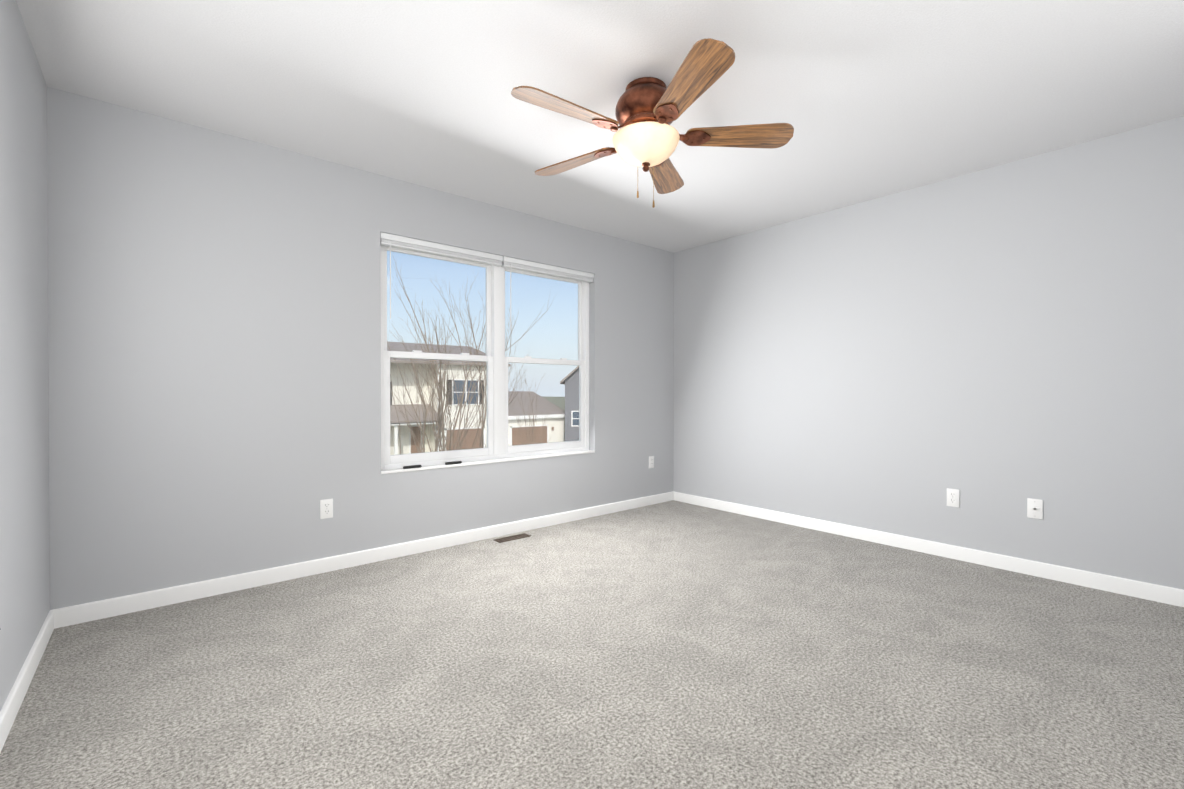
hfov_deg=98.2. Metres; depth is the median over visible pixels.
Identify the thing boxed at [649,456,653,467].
outlet
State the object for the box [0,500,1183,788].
floor
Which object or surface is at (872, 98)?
ceiling
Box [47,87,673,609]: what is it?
wall
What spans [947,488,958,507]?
outlet
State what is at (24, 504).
wall
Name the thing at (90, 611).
baseboard
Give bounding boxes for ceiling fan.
[511,38,793,207]
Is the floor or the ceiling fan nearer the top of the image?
the ceiling fan
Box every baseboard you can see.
[0,610,53,752]
[52,491,673,628]
[674,491,1183,606]
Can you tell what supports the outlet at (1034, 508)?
attached to the wall at (997, 346)
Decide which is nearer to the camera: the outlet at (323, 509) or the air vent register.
the outlet at (323, 509)
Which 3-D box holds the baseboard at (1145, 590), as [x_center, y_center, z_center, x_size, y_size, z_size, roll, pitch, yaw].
[1.989,1.015,3.719,0.014,0.085,3.655,0,0,-40]
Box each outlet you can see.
[320,498,332,518]
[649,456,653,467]
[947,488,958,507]
[1027,498,1042,519]
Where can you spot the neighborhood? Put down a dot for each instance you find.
(524, 407)
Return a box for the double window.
[380,232,594,473]
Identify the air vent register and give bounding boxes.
[494,533,530,542]
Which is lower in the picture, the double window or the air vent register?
the air vent register
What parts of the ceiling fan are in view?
blade, blade, lamp shade, blade, blade, blade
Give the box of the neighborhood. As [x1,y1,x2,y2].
[387,256,578,454]
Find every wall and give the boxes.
[0,0,49,710]
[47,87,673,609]
[673,116,1183,589]
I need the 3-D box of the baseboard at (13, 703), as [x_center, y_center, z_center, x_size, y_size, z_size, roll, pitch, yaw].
[-1.279,1.031,0.947,0.014,0.085,3.655,0,0,-40]
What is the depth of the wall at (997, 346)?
3.25 m
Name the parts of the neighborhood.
house trim, house glass, house trim, house trim, house glass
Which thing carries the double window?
in the wall at (213, 353)
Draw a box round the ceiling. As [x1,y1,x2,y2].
[16,0,1183,252]

